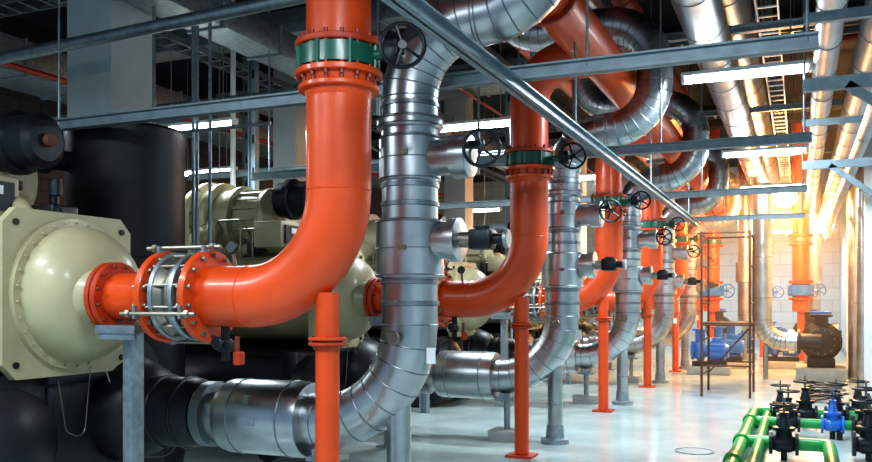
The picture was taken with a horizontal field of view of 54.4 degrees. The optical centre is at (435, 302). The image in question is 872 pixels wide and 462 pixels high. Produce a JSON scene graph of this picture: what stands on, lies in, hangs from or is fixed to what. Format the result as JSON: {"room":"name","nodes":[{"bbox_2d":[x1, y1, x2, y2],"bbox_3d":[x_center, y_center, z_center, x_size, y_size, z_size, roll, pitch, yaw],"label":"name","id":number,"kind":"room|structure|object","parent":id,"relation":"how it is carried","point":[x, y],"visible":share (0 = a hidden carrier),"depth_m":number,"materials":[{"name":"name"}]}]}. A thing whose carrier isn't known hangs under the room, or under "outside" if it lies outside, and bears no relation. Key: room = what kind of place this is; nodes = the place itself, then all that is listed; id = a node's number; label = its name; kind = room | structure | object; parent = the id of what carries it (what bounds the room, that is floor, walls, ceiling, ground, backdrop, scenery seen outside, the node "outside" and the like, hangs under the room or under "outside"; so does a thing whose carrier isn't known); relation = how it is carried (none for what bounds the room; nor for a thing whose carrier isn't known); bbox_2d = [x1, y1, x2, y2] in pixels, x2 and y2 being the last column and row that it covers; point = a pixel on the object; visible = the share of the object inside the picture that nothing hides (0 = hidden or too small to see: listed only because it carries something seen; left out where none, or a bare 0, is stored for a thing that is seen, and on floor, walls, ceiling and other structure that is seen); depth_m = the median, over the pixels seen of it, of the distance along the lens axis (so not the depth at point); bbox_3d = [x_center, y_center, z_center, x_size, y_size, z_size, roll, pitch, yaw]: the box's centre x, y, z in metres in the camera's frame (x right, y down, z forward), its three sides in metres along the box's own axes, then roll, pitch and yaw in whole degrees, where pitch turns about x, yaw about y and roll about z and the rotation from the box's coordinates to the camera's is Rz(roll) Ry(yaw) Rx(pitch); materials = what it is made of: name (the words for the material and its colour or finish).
{"room":"mechanical room","nodes":[
{"label":"mechanical room","id":0,"kind":"room"},
{"bbox_2d":[0,87,381,253],"bbox_3d":[-7.435,-1.600,18.426,0.200,6.200,34.000,0,0,23],"label":"wall","id":1,"kind":"structure","parent":0,"point":[10,100],"depth_m":17.61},
{"bbox_2d":[0,32,443,201],"bbox_3d":[-4.219,-3.500,17.046,0.950,0.550,22.000,0,0,23],"label":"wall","id":2,"kind":"structure","parent":0,"point":[13,79],"depth_m":12.96,"materials":[{"name":"metal"}]},
{"bbox_2d":[1,62,443,196],"bbox_3d":[-2.984,-3.250,18.148,0.080,0.080,25.000,0,0,23],"label":"pipe","id":3,"kind":"object","parent":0,"point":[12,65],"visible":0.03,"depth_m":12.12,"materials":[{"name":"metal"}]},
{"bbox_2d":[52,67,476,118],"bbox_3d":[-3.027,-2.650,11.202,7.600,0.100,0.100,0,0,23],"label":"pipe","id":4,"kind":"object","parent":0,"point":[472,68],"visible":0.12,"depth_m":10.91,"materials":[{"name":"metal"}]},
{"bbox_2d":[0,0,864,182],"bbox_3d":[-0.359,-4.800,15.389,15.200,0.200,34.000,0,0,23],"label":"ceiling","id":5,"kind":"structure","parent":0,"point":[48,18],"depth_m":16.99,"materials":[{"name":"grey concrete"}]},
{"bbox_2d":[0,0,62,17],"bbox_3d":[-0.970,-3.850,9.041,11.115,0.090,0.365,0,0,23],"label":"cable tray","id":6,"kind":"object","parent":5,"relation":"hanging from","point":[10,5],"visible":0.84,"depth_m":10.98,"materials":[{"name":"metal"}]},
{"bbox_2d":[0,0,305,64],"bbox_3d":[-3.175,-3.447,7.620,6.157,2.505,0.110,0,0,23],"label":"pipe","id":7,"kind":"object","parent":5,"relation":"hanging from","point":[248,7],"visible":1,"depth_m":7.27,"materials":[{"name":"metal"}]},
{"bbox_2d":[192,26,194,251],"bbox_3d":[-2.503,-2.600,8.746,0.036,4.200,0.036,0,0,23],"label":"vertical conduit","id":8,"kind":"object","parent":5,"relation":"hanging from","point":[193,27],"visible":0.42,"depth_m":8.73,"materials":[{"name":"metal"}]},
{"bbox_2d":[195,0,198,251],"bbox_3d":[-2.423,-2.600,8.603,0.036,4.200,0.036,0,0,23],"label":"vertical conduit","id":9,"kind":"object","parent":5,"relation":"hanging from","point":[196,1],"visible":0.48,"depth_m":8.59,"materials":[{"name":"metal"}]},
{"bbox_2d":[208,0,211,244],"bbox_3d":[-2.293,-2.600,8.602,0.036,4.200,0.036,0,0,23],"label":"vertical conduit","id":10,"kind":"object","parent":5,"relation":"hanging from","point":[209,1],"visible":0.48,"depth_m":8.59,"materials":[{"name":"metal"}]},
{"bbox_2d":[152,7,271,133],"bbox_3d":[-2.216,-2.891,8.297,1.418,2.418,0.036,0,0,23],"label":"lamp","id":11,"kind":"object","parent":5,"relation":"hanging from","point":[153,8],"visible":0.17,"depth_m":8.55,"materials":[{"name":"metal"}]},
{"bbox_2d":[0,16,443,180],"bbox_3d":[-5.505,-4.540,17.598,0.300,0.320,34.000,0,0,23],"label":"ceiling beam","id":12,"kind":"structure","parent":5,"relation":"attached to","point":[11,25],"depth_m":14.51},
{"bbox_2d":[230,0,235,186],"bbox_3d":[-2.961,-2.600,12.371,0.080,4.200,0.080,0,0,23],"label":"vertical conduit","id":13,"kind":"object","parent":5,"relation":"hanging from","point":[232,53],"visible":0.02,"depth_m":12.34,"materials":[{"name":"grey metal"}]},
{"bbox_2d":[156,0,436,62],"bbox_3d":[-1.576,-4.000,12.048,7.400,0.400,0.500,0,0,23],"label":"ventilation duct","id":14,"kind":"object","parent":5,"relation":"hanging from","point":[293,20],"visible":0.06,"depth_m":12.03,"materials":[{"name":"metal"}]},
{"bbox_2d":[186,45,548,180],"bbox_3d":[-1.082,-3.272,11.677,5.800,2.835,0.086,0,0,23],"label":"cross beam","id":15,"kind":"structure","parent":5,"relation":"attached to","point":[239,173],"depth_m":12.45,"materials":[{"name":"metal"}]},
{"bbox_2d":[49,0,504,183],"bbox_3d":[-1.195,-3.600,17.372,0.315,0.090,25.015,0,0,23],"label":"cable tray","id":16,"kind":"object","parent":15,"relation":"attached to","point":[160,40],"visible":0.19,"depth_m":12.66,"materials":[{"name":"metal"}]},
{"bbox_2d":[513,46,687,190],"bbox_3d":[3.081,-3.450,15.545,0.352,0.352,25.000,0,0,23],"label":"pipe","id":17,"kind":"object","parent":15,"relation":"attached to","point":[565,86],"visible":0.11,"depth_m":12.98,"materials":[{"name":"orange metal"}]},
{"bbox_2d":[376,0,379,115],"bbox_3d":[-0.462,-3.100,6.782,0.030,3.200,0.030,0,0,23],"label":"conduit","id":18,"kind":"object","parent":5,"relation":"hanging from","point":[377,1],"visible":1,"depth_m":6.77,"materials":[{"name":"metal"}]},
{"bbox_2d":[54,0,818,130],"bbox_3d":[-0.607,-3.075,6.064,6.100,3.230,0.086,0,0,23],"label":"cross beam","id":19,"kind":"structure","parent":5,"relation":"hanging from","point":[806,41],"depth_m":5.46,"materials":[{"name":"metal"}]},
{"bbox_2d":[199,114,238,127],"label":"lamp","id":20,"kind":"object","parent":19,"relation":"hanging from","point":[223,121],"depth_m":10.32,"materials":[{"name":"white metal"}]},
{"bbox_2d":[440,43,509,131],"bbox_3d":[0.419,-3.420,10.485,1.180,2.540,0.120,0,0,23],"label":"lamp","id":21,"kind":"object","parent":5,"relation":"hanging from","point":[500,121],"visible":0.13,"depth_m":10.40,"materials":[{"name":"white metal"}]},
{"bbox_2d":[250,0,811,180],"bbox_3d":[0.611,-3.075,8.904,6.100,3.230,0.086,0,0,23],"label":"cross beam","id":22,"kind":"structure","parent":5,"relation":"hanging from","point":[804,137],"depth_m":8.21,"materials":[{"name":"metal"}]},
{"bbox_2d":[112,0,504,169],"bbox_3d":[0.054,-3.150,15.212,0.500,0.370,18.000,0,0,23],"label":"ventilation duct","id":23,"kind":"object","parent":22,"relation":"attached to","point":[251,36],"visible":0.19,"depth_m":9.79,"materials":[{"name":"metal"}]},
{"bbox_2d":[202,2,864,98],"bbox_3d":[0.035,-4.450,16.308,15.200,0.500,0.400,0,0,23],"label":"ceiling beam","id":24,"kind":"structure","parent":5,"relation":"attached to","point":[798,13],"depth_m":15.64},
{"bbox_2d":[381,0,699,226],"bbox_3d":[2.162,-3.031,9.356,0.086,3.318,12.900,0,0,23],"label":"beam","id":25,"kind":"structure","parent":5,"relation":"attached to","point":[420,13],"depth_m":5.48,"materials":[{"name":"metal"}]},
{"bbox_2d":[536,0,724,213],"bbox_3d":[3.914,-2.330,13.555,0.480,0.480,20.000,0,0,23],"label":"pipe","id":26,"kind":"object","parent":25,"relation":"on","point":[565,24],"visible":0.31,"depth_m":7.44,"materials":[{"name":"orange metal"}]},
{"bbox_2d":[609,0,711,138],"bbox_3d":[5.125,-3.220,16.300,0.252,0.252,22.000,0,0,23],"label":"pipe","id":27,"kind":"object","parent":25,"relation":"attached to","point":[634,4],"visible":0.09,"depth_m":9.21,"materials":[{"name":"metal"}]},
{"bbox_2d":[404,0,807,209],"bbox_3d":[2.083,-3.075,12.331,6.100,3.230,0.086,0,0,23],"label":"cross beam","id":28,"kind":"structure","parent":5,"relation":"hanging from","point":[790,188],"depth_m":11.65,"materials":[{"name":"metal"}]},
{"bbox_2d":[371,94,844,155],"bbox_3d":[2.520,-4.450,22.097,15.200,0.500,0.400,0,0,23],"label":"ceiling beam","id":29,"kind":"structure","parent":5,"relation":"attached to","point":[714,123],"depth_m":20.07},
{"bbox_2d":[441,132,835,177],"bbox_3d":[4.374,-4.450,26.416,15.200,0.500,0.400,0,0,23],"label":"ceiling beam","id":30,"kind":"structure","parent":5,"relation":"attached to","point":[830,139],"depth_m":25.53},
{"bbox_2d":[472,96,805,228],"bbox_3d":[3.542,-3.075,15.731,6.100,3.230,0.086,0,0,23],"label":"cross beam","id":31,"kind":"structure","parent":5,"relation":"hanging from","point":[802,214],"depth_m":15.01,"materials":[{"name":"metal"}]},
{"bbox_2d":[529,11,860,58],"bbox_3d":[2.885,-3.725,8.776,3.980,1.930,0.076,0,0,23],"label":"cross beam","id":32,"kind":"structure","parent":5,"relation":"attached to","point":[781,24],"depth_m":8.61,"materials":[{"name":"metal"}]},
{"bbox_2d":[646,75,832,163],"bbox_3d":[6.002,-3.725,16.036,3.980,1.930,0.076,0,0,23],"label":"cross beam","id":33,"kind":"structure","parent":5,"relation":"attached to","point":[826,150],"depth_m":15.87,"materials":[{"name":"metal"}]},
{"bbox_2d":[681,0,812,84],"bbox_3d":[2.951,-3.420,8.092,1.180,2.540,0.120,0,0,23],"label":"lamp","id":34,"kind":"object","parent":5,"relation":"hanging from","point":[789,67],"visible":0.96,"depth_m":8.05,"materials":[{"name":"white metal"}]},
{"bbox_2d":[667,4,843,119],"bbox_3d":[4.424,-3.725,12.360,3.980,1.930,0.076,0,0,23],"label":"cross beam","id":35,"kind":"structure","parent":5,"relation":"attached to","point":[836,102],"depth_m":12.15,"materials":[{"name":"metal"}]},
{"bbox_2d":[216,20,860,96],"bbox_3d":[1.071,-3.850,13.796,11.115,0.090,0.415,0,0,23],"label":"cable tray","id":36,"kind":"object","parent":35,"relation":"attached to","point":[850,27],"visible":0.03,"depth_m":12.53,"materials":[{"name":"metal"}]},
{"bbox_2d":[754,0,790,181],"bbox_3d":[5.993,-2.960,14.722,0.215,0.090,22.215,0,0,23],"label":"cable tray","id":37,"kind":"object","parent":35,"relation":"attached to","point":[784,162],"visible":0.48,"depth_m":11.44,"materials":[{"name":"white metal"}]},
{"bbox_2d":[772,165,797,206],"bbox_3d":[7.376,-2.478,17.945,0.520,0.885,0.520,0,0,23],"label":"lamp","id":38,"kind":"object","parent":37,"relation":"hanging from","point":[782,199],"visible":0.65,"depth_m":17.79,"materials":[{"name":"white plastic"}]},
{"bbox_2d":[721,0,807,157],"bbox_3d":[4.765,-3.420,12.319,1.180,2.540,0.120,0,0,23],"label":"lamp","id":39,"kind":"object","parent":5,"relation":"hanging from","point":[795,148],"visible":0.9,"depth_m":12.25,"materials":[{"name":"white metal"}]},
{"bbox_2d":[739,53,805,187],"bbox_3d":[6.343,-3.420,15.995,1.180,2.540,0.120,0,0,23],"label":"lamp","id":40,"kind":"object","parent":5,"relation":"hanging from","point":[795,182],"visible":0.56,"depth_m":15.86,"materials":[{"name":"white plastic"}]},
{"bbox_2d":[803,5,871,105],"bbox_3d":[3.072,-1.600,5.750,1.070,6.200,0.260,0,0,23],"label":"cross beam","id":41,"kind":"structure","parent":5,"relation":"attached to","point":[855,84],"depth_m":5.75,"materials":[{"name":"metal"}]},
{"bbox_2d":[821,92,871,242],"bbox_3d":[6.585,-1.750,13.769,0.152,0.152,21.500,0,0,23],"label":"duct pipe","id":42,"kind":"object","parent":41,"relation":"attached to","point":[864,135],"visible":0.92,"depth_m":9.89,"materials":[{"name":"metal"}]},
{"bbox_2d":[183,345,871,461],"bbox_3d":[-0.359,1.600,15.389,15.200,0.200,34.000,0,0,23],"label":"floor","id":43,"kind":"structure","parent":0,"point":[662,419],"depth_m":10.55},
{"bbox_2d":[0,111,207,461],"bbox_3d":[-4.127,0.030,6.713,4.971,2.940,2.092,0,0,23],"label":"water-cooled chiller","id":44,"kind":"object","parent":43,"relation":"on","point":[61,385],"visible":0.76,"depth_m":5.71,"materials":[{"name":"beige metal"}]},
{"bbox_2d":[67,0,151,122],"bbox_3d":[-3.401,-1.600,8.860,0.600,6.200,0.600,0,0,23],"label":"concrete column","id":45,"kind":"structure","parent":43,"relation":"on","point":[116,76],"depth_m":8.62,"materials":[{"name":"grey concrete"}]},
{"bbox_2d":[37,123,185,461],"bbox_3d":[-2.905,-0.040,7.684,1.060,3.080,1.329,0,0,23],"label":"tank","id":46,"kind":"object","parent":43,"relation":"on","point":[132,174],"visible":0.36,"depth_m":7.38,"materials":[{"name":"metal"}]},
{"bbox_2d":[95,324,144,461],"bbox_3d":[-1.957,0.820,5.454,0.320,1.360,0.300,0,0,23],"label":"support post","id":47,"kind":"object","parent":43,"relation":"on","point":[132,335],"visible":0.89,"depth_m":5.42,"materials":[{"name":"metal"}]},
{"bbox_2d":[243,55,247,186],"bbox_3d":[-3.576,-1.600,16.008,0.112,6.200,0.100,0,0,23],"label":"post","id":48,"kind":"object","parent":43,"relation":"on","point":[245,82],"visible":0.3,"depth_m":16.00,"materials":[{"name":"metal"}]},
{"bbox_2d":[248,13,258,189],"bbox_3d":[-2.507,-1.600,11.653,0.112,6.200,0.100,0,0,23],"label":"post","id":49,"kind":"object","parent":43,"relation":"on","point":[253,65],"visible":0.26,"depth_m":11.64,"materials":[{"name":"metal"}]},
{"bbox_2d":[83,0,426,461],"bbox_3d":[-1.062,-0.508,5.070,2.350,4.016,0.625,0,0,23],"label":"pipe","id":50,"kind":"object","parent":43,"relation":"on","point":[193,297],"visible":0.98,"depth_m":4.81,"materials":[{"name":"orange metal"}]},
{"bbox_2d":[185,179,378,390],"bbox_3d":[-2.664,0.030,10.123,4.971,2.940,2.092,0,0,23],"label":"water-cooled chiller","id":51,"kind":"object","parent":43,"relation":"on","point":[262,223],"visible":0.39,"depth_m":9.44,"materials":[{"name":"beige metal"}]},
{"bbox_2d":[273,68,305,223],"bbox_3d":[-2.722,-1.600,15.968,0.500,6.200,0.500,0,0,23],"label":"concrete column","id":52,"kind":"structure","parent":43,"relation":"on","point":[289,123],"depth_m":15.75,"materials":[{"name":"grey concrete"}]},
{"bbox_2d":[187,0,559,461],"bbox_3d":[-0.384,-1.590,5.604,2.773,6.180,0.540,0,0,23],"label":"pipe","id":53,"kind":"object","parent":43,"relation":"on","point":[239,415],"visible":0.87,"depth_m":5.36,"materials":[{"name":"metal"}]},
{"bbox_2d":[360,213,514,407],"bbox_3d":[-1.185,0.030,13.569,4.971,2.940,2.092,0,0,23],"label":"water-cooled chiller","id":54,"kind":"object","parent":43,"relation":"on","point":[478,339],"visible":0.2,"depth_m":12.86,"materials":[{"name":"beige metal"}]},
{"bbox_2d":[444,97,472,231],"bbox_3d":[0.503,-1.600,18.665,0.500,6.200,0.500,0,0,23],"label":"concrete column","id":55,"kind":"structure","parent":43,"relation":"on","point":[461,109],"depth_m":18.45,"materials":[{"name":"grey concrete"}]},
{"bbox_2d":[363,42,592,459],"bbox_3d":[0.402,-0.508,8.479,2.350,4.016,0.625,0,0,23],"label":"pipe","id":56,"kind":"object","parent":43,"relation":"on","point":[529,167],"visible":0.76,"depth_m":8.16,"materials":[{"name":"orange metal"}]},
{"bbox_2d":[448,230,544,342],"bbox_3d":[0.275,0.030,16.969,4.971,2.940,2.092,0,0,23],"label":"water-cooled chiller","id":57,"kind":"object","parent":43,"relation":"on","point":[487,262],"visible":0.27,"depth_m":16.33,"materials":[{"name":"beige metal"}]},
{"bbox_2d":[488,392,514,442],"bbox_3d":[0.780,1.240,9.296,0.340,0.520,0.340,0,0,23],"label":"support","id":58,"kind":"object","parent":43,"relation":"on","point":[505,433],"visible":0.73,"depth_m":9.20,"materials":[{"name":"metal"}]},
{"bbox_2d":[490,313,514,406],"bbox_3d":[0.985,0.820,12.309,0.320,1.360,0.300,0,0,23],"label":"support post","id":59,"kind":"object","parent":43,"relation":"on","point":[504,317],"visible":0.66,"depth_m":12.26,"materials":[{"name":"metal"}]},
{"bbox_2d":[505,53,512,337],"bbox_3d":[1.282,-1.600,14.903,0.112,6.200,0.100,0,0,23],"label":"post","id":60,"kind":"object","parent":43,"relation":"on","point":[507,56],"visible":0.32,"depth_m":14.90,"materials":[{"name":"metal"}]},
{"bbox_2d":[259,85,558,117],"bbox_3d":[-0.097,-3.950,15.494,7.400,0.400,0.750,0,0,23],"label":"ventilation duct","id":61,"kind":"object","parent":60,"relation":"attached to","point":[487,91],"visible":0.09,"depth_m":15.28,"materials":[{"name":"metal"}]},
{"bbox_2d":[420,6,673,444],"bbox_3d":[1.134,-1.590,9.142,2.773,6.180,0.540,0,0,23],"label":"pipe","id":62,"kind":"object","parent":43,"relation":"on","point":[456,374],"visible":0.7,"depth_m":8.88,"materials":[{"name":"metal"}]},
{"bbox_2d":[501,254,597,334],"bbox_3d":[1.734,0.030,20.369,4.971,2.940,2.092,0,0,23],"label":"water-cooled chiller","id":63,"kind":"object","parent":43,"relation":"on","point":[585,325],"visible":0.02,"depth_m":19.75,"materials":[{"name":"beige metal"}]},
{"bbox_2d":[498,136,650,412],"bbox_3d":[1.881,-0.508,11.925,2.350,4.016,0.625,0,0,23],"label":"pipe","id":64,"kind":"object","parent":43,"relation":"on","point":[608,181],"visible":0.51,"depth_m":11.62,"materials":[{"name":"orange metal"}]},
{"bbox_2d":[563,114,586,277],"bbox_3d":[3.485,-1.600,21.303,0.500,6.200,0.500,0,0,23],"label":"concrete column","id":65,"kind":"structure","parent":43,"relation":"on","point":[583,186],"depth_m":21.11,"materials":[{"name":"grey concrete"}]},
{"bbox_2d":[573,368,597,403],"bbox_3d":[2.259,1.240,12.742,0.340,0.520,0.340,0,0,23],"label":"support","id":66,"kind":"object","parent":43,"relation":"on","point":[586,398],"visible":0.88,"depth_m":12.65,"materials":[{"name":"concrete"}]},
{"bbox_2d":[529,77,709,405],"bbox_3d":[2.613,-1.590,12.588,2.773,6.180,0.540,0,0,23],"label":"pipe","id":67,"kind":"object","parent":43,"relation":"on","point":[628,288],"visible":0.68,"depth_m":12.32,"materials":[{"name":"metal"}]},
{"bbox_2d":[580,163,684,387],"bbox_3d":[3.340,-0.508,15.325,2.350,4.016,0.625,0,0,23],"label":"pipe","id":68,"kind":"object","parent":43,"relation":"on","point":[652,218],"visible":0.3,"depth_m":15.01,"materials":[{"name":"orange metal"}]},
{"bbox_2d":[579,137,728,383],"bbox_3d":[4.073,-1.590,15.988,2.773,6.180,0.540,0,0,23],"label":"pipe","id":69,"kind":"object","parent":43,"relation":"on","point":[664,311],"visible":0.52,"depth_m":15.71,"materials":[{"name":"metal"}]},
{"bbox_2d":[640,188,706,371],"bbox_3d":[4.800,-0.508,18.725,2.350,4.016,0.625,0,0,23],"label":"pipe","id":70,"kind":"object","parent":43,"relation":"on","point":[683,238],"visible":0.3,"depth_m":18.41,"materials":[{"name":"orange metal"}]},
{"bbox_2d":[637,158,741,368],"bbox_3d":[5.532,-1.590,19.388,2.773,6.180,0.540,0,0,23],"label":"pipe","id":71,"kind":"object","parent":43,"relation":"on","point":[732,206],"visible":0.39,"depth_m":19.11,"materials":[{"name":"metal"}]},
{"bbox_2d":[674,447,714,454],"bbox_3d":[2.610,1.496,8.565,0.392,0.010,0.392,0,0,23],"label":"floor drain","id":72,"kind":"object","parent":43,"relation":"on","point":[685,450],"visible":1,"depth_m":8.53,"materials":[{"name":"metal"}]},
{"bbox_2d":[693,214,703,327],"bbox_3d":[7.524,-1.590,23.905,0.580,6.180,0.796,0,0,-29],"label":"pipe","id":73,"kind":"object","parent":43,"relation":"on","point":[698,245],"visible":0.06,"depth_m":23.83,"materials":[{"name":"orange metal"}]},
{"bbox_2d":[585,0,705,166],"bbox_3d":[3.901,-3.530,14.921,0.452,0.452,25.500,0,0,23],"label":"pipe","id":74,"kind":"object","parent":73,"relation":"attached to","point":[593,4],"visible":0.02,"depth_m":9.98,"materials":[{"name":"metal"}]},
{"bbox_2d":[687,328,731,375],"bbox_3d":[5.768,1.022,17.874,0.850,0.956,0.510,0,0,23],"label":"motor","id":75,"kind":"object","parent":43,"relation":"on","point":[718,348],"visible":0.77,"depth_m":17.73,"materials":[{"name":"metal"}]},
{"bbox_2d":[699,129,734,337],"bbox_3d":[6.853,-1.590,20.819,0.580,6.180,0.796,0,0,-29],"label":"pipe","id":76,"kind":"object","parent":43,"relation":"on","point":[715,244],"visible":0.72,"depth_m":20.73,"materials":[{"name":"orange metal"}]},
{"bbox_2d":[700,230,754,398],"bbox_3d":[4.820,0.175,13.982,0.769,2.650,1.140,0,0,23],"label":"stand","id":77,"kind":"object","parent":43,"relation":"on","point":[708,323],"visible":1,"depth_m":13.77,"materials":[{"name":"brown metal"}]},
{"bbox_2d":[710,326,746,368],"bbox_3d":[6.701,1.022,19.541,0.850,0.956,0.510,0,0,23],"label":"motor","id":78,"kind":"object","parent":43,"relation":"on","point":[738,349],"visible":0.53,"depth_m":19.35,"materials":[{"name":"metal"}]},
{"bbox_2d":[736,160,758,360],"bbox_3d":[7.822,-1.590,20.910,0.820,6.180,0.440,0,0,23],"label":"pipe","id":79,"kind":"object","parent":43,"relation":"on","point":[742,266],"visible":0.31,"depth_m":20.84,"materials":[{"name":"metal"}]},
{"bbox_2d":[769,397,798,460],"bbox_3d":[3.323,1.200,8.096,0.264,0.600,0.264,0,0,23],"label":"valve","id":80,"kind":"object","parent":43,"relation":"on","point":[783,442],"visible":1,"depth_m":8.04,"materials":[{"name":"metal"}]},
{"bbox_2d":[768,326,803,369],"bbox_3d":[7.961,1.022,19.436,0.850,0.956,0.510,0,0,23],"label":"motor","id":81,"kind":"object","parent":43,"relation":"on","point":[789,360],"visible":0.35,"depth_m":19.27,"materials":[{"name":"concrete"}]},
{"bbox_2d":[752,182,821,379],"bbox_3d":[6.815,-0.425,16.500,1.250,3.850,0.500,0,0,23],"label":"riser pipe","id":82,"kind":"object","parent":43,"relation":"on","point":[791,341],"visible":0.8,"depth_m":16.50,"materials":[{"name":"metal"}]},
{"bbox_2d":[670,0,774,210],"bbox_3d":[4.905,-2.550,13.456,0.392,0.392,19.400,0,0,23],"label":"pipe","id":83,"kind":"object","parent":82,"relation":"on","point":[701,21],"visible":0.56,"depth_m":9.19,"materials":[{"name":"metal"}]},
{"bbox_2d":[776,385,799,431],"bbox_3d":[3.952,1.211,9.512,0.251,0.578,0.251,0,0,23],"label":"valve","id":84,"kind":"object","parent":43,"relation":"on","point":[794,421],"visible":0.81,"depth_m":9.45,"materials":[{"name":"metal"}]},
{"bbox_2d":[723,407,857,461],"bbox_3d":[3.444,1.380,7.695,1.500,0.240,5.660,0,0,23],"label":"pipe","id":85,"kind":"object","parent":43,"relation":"on","point":[760,418],"visible":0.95,"depth_m":8.14,"materials":[{"name":"metal"}]},
{"bbox_2d":[793,375,817,418],"bbox_3d":[4.473,1.189,10.268,0.277,0.622,0.277,0,0,23],"label":"valve","id":86,"kind":"object","parent":43,"relation":"on","point":[805,409],"visible":0.84,"depth_m":10.20,"materials":[{"name":"metal"}]},
{"bbox_2d":[788,123,826,361],"bbox_3d":[8.709,-1.590,20.023,0.580,6.180,0.796,0,0,-29],"label":"pipe","id":87,"kind":"object","parent":43,"relation":"on","point":[801,289],"visible":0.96,"depth_m":19.96,"materials":[{"name":"orange metal"}]},
{"bbox_2d":[796,311,847,381],"bbox_3d":[7.646,0.833,16.850,0.900,1.335,1.500,0,0,23],"label":"pump","id":88,"kind":"object","parent":43,"relation":"on","point":[820,366],"visible":0.91,"depth_m":16.33,"materials":[{"name":"metal"}]},
{"bbox_2d":[810,174,837,328],"bbox_3d":[10.515,-1.590,23.128,0.820,6.180,0.440,0,0,23],"label":"pipe","id":89,"kind":"object","parent":43,"relation":"on","point":[816,270],"visible":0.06,"depth_m":23.04,"materials":[{"name":"metal"}]},
{"bbox_2d":[805,0,848,223],"bbox_3d":[6.217,-2.250,13.927,0.232,0.232,21.500,0,0,23],"label":"duct pipe","id":90,"kind":"object","parent":89,"relation":"attached to","point":[826,59],"visible":0.76,"depth_m":8.16,"materials":[{"name":"metal"}]},
{"bbox_2d":[819,0,871,218],"bbox_3d":[6.585,-2.300,13.769,0.332,0.332,21.500,0,0,23],"label":"duct pipe","id":91,"kind":"object","parent":89,"relation":"attached to","point":[846,134],"visible":0.52,"depth_m":9.76,"materials":[{"name":"metal"}]},
{"bbox_2d":[803,382,849,400],"bbox_3d":[5.943,1.348,12.910,0.657,0.264,0.667,0,0,16],"label":"valves","id":92,"kind":"object","parent":43,"relation":"on","point":[826,388],"visible":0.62,"depth_m":12.75,"materials":[{"name":"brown metal"}]},
{"bbox_2d":[821,389,844,439],"bbox_3d":[4.366,1.222,9.335,0.238,0.556,0.238,0,0,23],"label":"valve","id":93,"kind":"object","parent":43,"relation":"on","point":[832,423],"visible":0.99,"depth_m":9.29,"materials":[{"name":"blue metal"}]},
{"bbox_2d":[824,378,848,420],"bbox_3d":[4.785,1.200,10.134,0.264,0.600,0.264,0,0,23],"label":"valve","id":94,"kind":"object","parent":43,"relation":"on","point":[839,404],"visible":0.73,"depth_m":10.07,"materials":[{"name":"metal"}]},
{"bbox_2d":[848,70,856,377],"bbox_3d":[8.413,-1.595,17.065,0.230,6.190,0.230,0,0,-29],"label":"drain pipe","id":95,"kind":"object","parent":43,"relation":"on","point":[852,193],"visible":0.49,"depth_m":16.98,"materials":[{"name":"metal"}]},
{"bbox_2d":[846,376,869,410],"bbox_3d":[5.221,1.200,10.491,0.264,0.600,0.264,0,0,23],"label":"valve","id":96,"kind":"object","parent":43,"relation":"on","point":[857,394],"visible":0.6,"depth_m":10.46,"materials":[{"name":"metal"}]},
{"bbox_2d":[856,156,863,386],"bbox_3d":[7.652,-1.595,15.216,0.190,6.190,0.190,0,0,-44],"label":"drain pipe","id":97,"kind":"object","parent":43,"relation":"on","point":[860,173],"visible":0.4,"depth_m":15.15,"materials":[{"name":"metal"}]},
{"bbox_2d":[851,393,871,461],"bbox_3d":[4.101,1.178,8.034,0.290,0.644,0.290,0,0,23],"label":"valve","id":98,"kind":"object","parent":43,"relation":"on","point":[862,443],"visible":1,"depth_m":7.99,"materials":[{"name":"metal"}]},
{"bbox_2d":[851,382,871,433],"bbox_3d":[4.669,1.178,9.205,0.290,0.644,0.290,0,0,23],"label":"valve","id":99,"kind":"object","parent":43,"relation":"on","point":[858,421],"visible":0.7,"depth_m":9.18,"materials":[{"name":"metal"}]},
{"bbox_2d":[864,139,871,398],"bbox_3d":[6.787,-1.600,13.302,0.200,6.200,0.250,0,0,23],"label":"steel column","id":100,"kind":"structure","parent":43,"relation":"on","point":[868,153],"depth_m":13.23,"materials":[{"name":"white metal"}]},
{"bbox_2d":[425,0,640,172],"bbox_3d":[2.251,-3.550,15.893,0.415,0.090,25.015,0,0,23],"label":"cable tray","id":101,"kind":"object","parent":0,"point":[489,49],"visible":0.09,"depth_m":14.77,"materials":[{"name":"metal"}]},
{"bbox_2d":[495,41,649,169],"bbox_3d":[1.295,-4.540,14.679,0.300,0.320,34.000,0,0,23],"label":"ceiling beam","id":102,"kind":"structure","parent":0,"point":[506,47],"depth_m":17.89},
{"bbox_2d":[371,106,841,146],"bbox_3d":[3.082,-3.850,18.483,11.115,0.090,0.415,0,0,23],"label":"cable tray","id":103,"kind":"object","parent":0,"point":[551,128],"visible":0.09,"depth_m":18.88,"materials":[{"name":"metal"}]},
{"bbox_2d":[438,164,838,346],"bbox_3d":[6.385,-1.600,31.103,15.600,6.200,0.200,0,0,23],"label":"wall","id":104,"kind":"structure","parent":0,"point":[782,313],"depth_m":28.80,"materials":[{"name":"white paint"}]},
{"bbox_2d":[802,115,871,196],"bbox_3d":[4.531,-1.600,9.150,1.070,6.200,0.260,0,0,23],"label":"cross beam","id":105,"kind":"structure","parent":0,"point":[834,165],"depth_m":9.09,"materials":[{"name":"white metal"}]},
{"bbox_2d":[839,196,846,350],"bbox_3d":[6.716,-1.600,12.352,0.200,6.200,34.000,0,0,23],"label":"wall","id":106,"kind":"structure","parent":0,"point":[843,212],"depth_m":25.38,"materials":[{"name":"white paint"}]},
{"bbox_3d":[1.742,-3.725,6.111,3.980,1.930,0.076,0,0,23],"label":"cross beam","id":107,"kind":"structure","parent":0,"visible":0},
{"bbox_2d":[722,0,779,205],"bbox_3d":[5.768,-3.220,15.262,0.492,0.492,23.400,0,0,23],"label":"pipe","id":108,"kind":"object","parent":107,"relation":"on","point":[738,12],"visible":0.27,"depth_m":11.87,"materials":[{"name":"metal"}]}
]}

